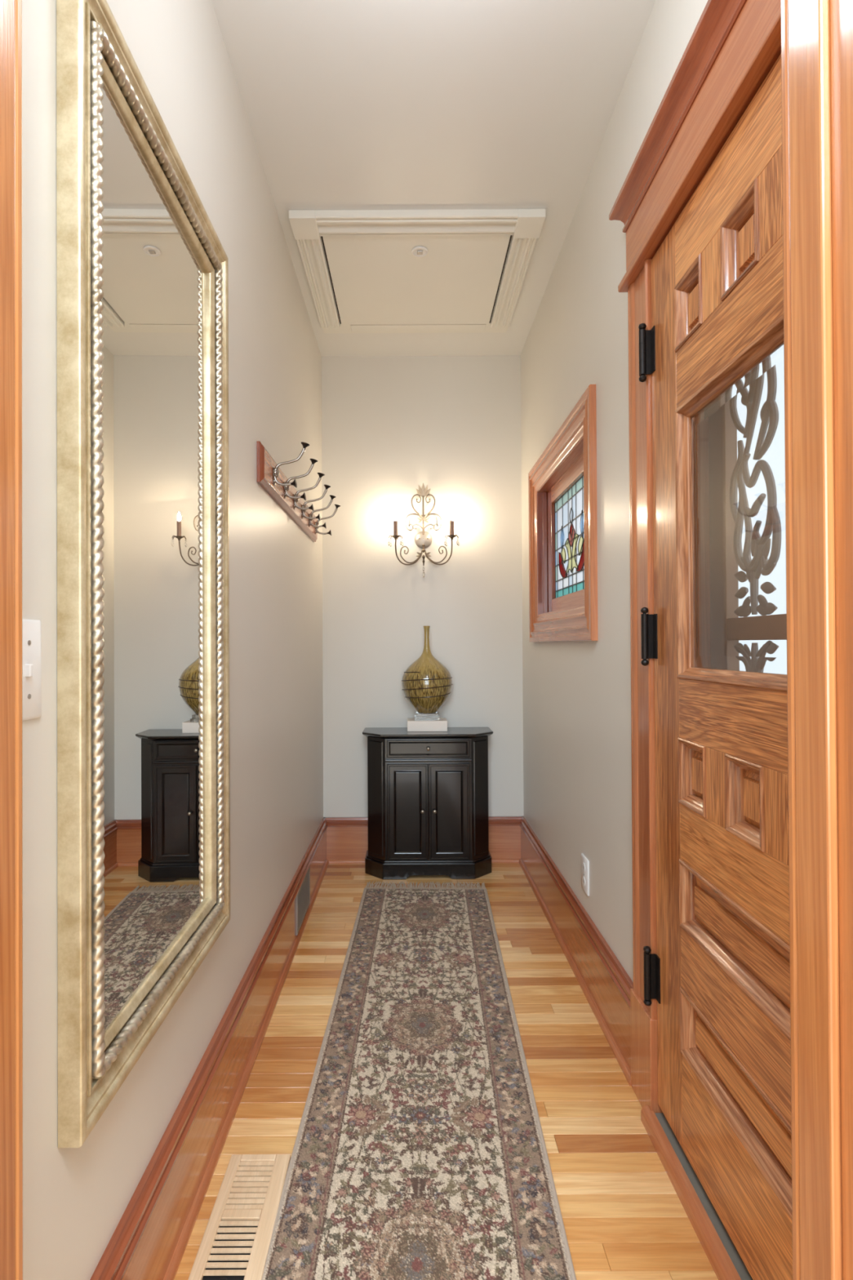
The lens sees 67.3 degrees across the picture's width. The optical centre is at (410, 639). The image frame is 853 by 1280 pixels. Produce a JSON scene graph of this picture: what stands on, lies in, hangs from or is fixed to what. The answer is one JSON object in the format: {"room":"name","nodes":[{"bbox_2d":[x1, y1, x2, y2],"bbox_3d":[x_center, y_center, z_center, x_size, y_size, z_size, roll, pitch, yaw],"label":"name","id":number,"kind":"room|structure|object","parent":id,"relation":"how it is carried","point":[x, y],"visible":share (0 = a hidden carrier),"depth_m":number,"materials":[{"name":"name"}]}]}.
{"room":"entrance hallway","nodes":[
{"label":"entrance hallway","id":0,"kind":"room"},
{"bbox_2d":[22,0,323,1279],"bbox_3d":[-0.564,-0.186,2.139,0.150,2.809,3.135,0,0,0],"label":"wall","id":1,"kind":"structure","parent":0,"point":[75,1199],"depth_m":1.50,"materials":[{"name":"paint"}]},
{"bbox_2d":[22,618,41,720],"bbox_3d":[-0.482,0.037,0.808,0.012,0.127,0.064,0,0,0],"label":"light switch","id":2,"kind":"object","parent":1,"relation":"attached to","point":[31,628],"visible":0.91,"depth_m":0.81,"materials":[{"name":"white plastic"}]},
{"bbox_2d":[56,0,230,1147],"bbox_3d":[-0.470,-0.134,1.246,0.035,1.665,0.726,0,0,0],"label":"wall mirror","id":3,"kind":"object","parent":1,"relation":"attached to","point":[144,771],"visible":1,"depth_m":1.09,"materials":[{"name":"gold wood"}]},
{"bbox_2d":[101,75,208,1031],"bbox_3d":[-0.482,-0.134,1.246,0.012,1.484,0.545,0,0,0],"label":"mirror glass","id":4,"kind":"object","parent":3,"relation":"on","point":[154,275],"depth_m":1.18,"materials":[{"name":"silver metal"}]},
{"bbox_2d":[89,817,328,1279],"bbox_3d":[-0.465,1.095,2.122,0.034,0.246,2.850,0,0,0],"label":"baseboard","id":5,"kind":"structure","parent":1,"relation":"attached to","point":[149,1241],"depth_m":1.44,"materials":[{"name":"brown wood"}]},
{"bbox_2d":[256,440,340,542],"bbox_3d":[-0.418,-0.587,2.641,0.145,0.173,1.200,0,0,0],"label":"coat rack","id":6,"kind":"object","parent":1,"relation":"attached to","point":[270,477],"visible":1,"depth_m":2.38,"materials":[{"name":"red wood"}]},
{"bbox_2d":[296,866,310,935],"bbox_3d":[-0.459,1.108,2.742,0.006,0.168,0.324,0,0,0],"label":"air vent","id":7,"kind":"object","parent":1,"relation":"attached to","point":[303,896],"visible":1,"depth_m":2.73,"materials":[{"name":"metal"}]},
{"bbox_2d":[321,355,523,817],"bbox_3d":[0.146,-0.179,3.631,1.270,2.809,0.150,0,0,0],"label":"wall","id":8,"kind":"structure","parent":0,"point":[392,425],"depth_m":3.56,"materials":[{"name":"paint"}]},
{"bbox_2d":[323,816,523,863],"bbox_3d":[0.073,1.102,3.530,1.110,0.246,0.034,0,0,0],"label":"baseboard","id":9,"kind":"structure","parent":8,"relation":"attached to","point":[347,837],"depth_m":3.53,"materials":[{"name":"brown wood"}]},
{"bbox_2d":[387,482,459,577],"bbox_3d":[0.071,-0.603,3.480,0.386,0.518,0.156,0,0,0],"label":"candle sconce","id":10,"kind":"object","parent":8,"relation":"attached to","point":[423,540],"visible":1,"depth_m":3.52,"materials":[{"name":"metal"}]},
{"bbox_2d":[211,0,655,356],"bbox_3d":[0.063,-1.654,2.150,1.420,0.120,3.135,0,0,0],"label":"ceiling","id":11,"kind":"structure","parent":0,"point":[349,104],"depth_m":1.91,"materials":[{"name":"paint"}]},
{"bbox_2d":[288,208,546,333],"bbox_3d":[0.025,-1.572,2.830,0.950,0.032,0.933,0,0,0],"label":"ceiling hatch","id":12,"kind":"object","parent":11,"relation":"attached to","point":[391,271],"visible":1,"depth_m":2.69,"materials":[{"name":"paint"}]},
{"bbox_2d":[173,862,718,1279],"bbox_3d":[-1.102,1.266,0.018,3.782,0.120,7.255,0,0,0],"label":"floor","id":13,"kind":"structure","parent":0,"point":[624,1217],"depth_m":1.72,"materials":[{"name":"brown wood"}]},
{"bbox_2d":[187,1154,290,1279],"bbox_3d":[-0.349,1.206,1.289,0.138,0.010,0.416,0,0,0],"label":"floor vent","id":14,"kind":"object","parent":13,"relation":"in","point":[235,1242],"visible":1,"depth_m":1.33,"materials":[{"name":"beige wood"}]},
{"bbox_2d":[262,880,576,1279],"bbox_3d":[0.040,1.211,2.103,0.600,0.008,2.265,0,0,2],"label":"runner rug","id":15,"kind":"object","parent":13,"relation":"on","point":[420,1151],"visible":1,"depth_m":1.59,"materials":[{"name":"beige carpet"}]},
{"bbox_2d":[362,727,493,879],"bbox_3d":[0.092,0.854,3.397,0.688,0.742,0.294,0,0,0],"label":"base cabinet","id":16,"kind":"object","parent":13,"relation":"on","point":[428,791],"visible":1,"depth_m":3.28,"materials":[{"name":"black paint"}]},
{"bbox_2d":[407,718,447,731],"bbox_3d":[0.089,0.455,3.439,0.211,0.056,0.135,0,0,0],"label":"block","id":17,"kind":"object","parent":16,"relation":"on","point":[412,725],"visible":0.97,"depth_m":3.37,"materials":[{"name":"beige stone"}]},
{"bbox_2d":[401,626,453,720],"bbox_3d":[0.089,0.175,3.440,0.278,0.502,0.276,0,0,13],"label":"glass vase","id":18,"kind":"object","parent":17,"relation":"on","point":[427,684],"visible":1,"depth_m":3.35,"materials":[{"name":"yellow glass"}]},
{"bbox_2d":[520,0,707,982],"bbox_3d":[0.701,-0.193,2.139,0.160,2.809,3.135,0,0,0],"label":"wall","id":19,"kind":"structure","parent":0,"point":[577,747],"depth_m":2.11,"materials":[{"name":"paint"}]},
{"bbox_2d":[528,384,598,642],"bbox_3d":[0.688,-0.421,2.678,0.184,0.853,1.104,0,0,0],"label":"window","id":20,"kind":"structure","parent":19,"relation":"in","point":[562,481],"depth_m":2.65,"materials":[{"name":"brown wood"}]},
{"bbox_2d":[519,816,633,1085],"bbox_3d":[0.611,1.093,2.642,0.034,0.246,1.810,0,0,0],"label":"baseboard","id":21,"kind":"structure","parent":19,"relation":"attached to","point":[604,982],"depth_m":2.23,"materials":[{"name":"brown wood"}]},
{"bbox_2d":[581,853,589,896],"bbox_3d":[0.622,0.836,2.285,0.008,0.124,0.088,0,0,0],"label":"wall outlet","id":22,"kind":"object","parent":19,"relation":"attached to","point":[584,861],"visible":1,"depth_m":2.27,"materials":[{"name":"white plastic"}]},
{"bbox_2d":[582,862,585,871],"bbox_3d":[0.619,0.811,2.285,0.002,0.033,0.033,0,0,0],"label":"socket","id":23,"kind":"object","parent":22,"relation":"attached to","point":[583,863],"depth_m":2.29,"materials":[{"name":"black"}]},
{"bbox_2d":[582,876,585,886],"bbox_3d":[0.619,0.862,2.285,0.002,0.033,0.033,0,0,0],"label":"socket","id":24,"kind":"object","parent":22,"relation":"attached to","point":[583,877],"depth_m":2.29,"materials":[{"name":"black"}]},
{"bbox_2d":[608,0,781,1112],"bbox_3d":[0.681,0.007,1.240,0.242,2.396,1.074,0,0,0],"label":"trim","id":25,"kind":"structure","parent":19,"relation":"attached to","point":[733,46],"depth_m":1.60,"materials":[{"name":"brown wood"}]},
{"bbox_2d":[640,1105,753,1279],"bbox_3d":[0.643,1.186,1.170,0.126,0.038,0.883,0,0,0],"label":"threshold","id":26,"kind":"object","parent":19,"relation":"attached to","point":[719,1248],"depth_m":1.34,"materials":[{"name":"brown wood"}]},
{"bbox_2d":[638,53,792,1279],"bbox_3d":[0.614,0.096,1.174,0.077,2.098,0.865,0,0,0],"label":"door","id":27,"kind":"structure","parent":19,"relation":"in","point":[718,976],"depth_m":1.25,"materials":[{"name":"brown wood"}]},
{"bbox_3d":[-1.110,-0.194,0.629,3.782,2.809,0.116,0,0,0],"label":"wall","id":28,"kind":"structure","parent":0,"visible":0},
{"bbox_2d":[0,0,852,1279],"bbox_3d":[-0.007,-0.020,0.624,1.073,2.450,0.152,0,0,0],"label":"trim","id":29,"kind":"structure","parent":28,"relation":"attached to","point":[817,35],"depth_m":0.66,"materials":[{"name":"brown wood"}]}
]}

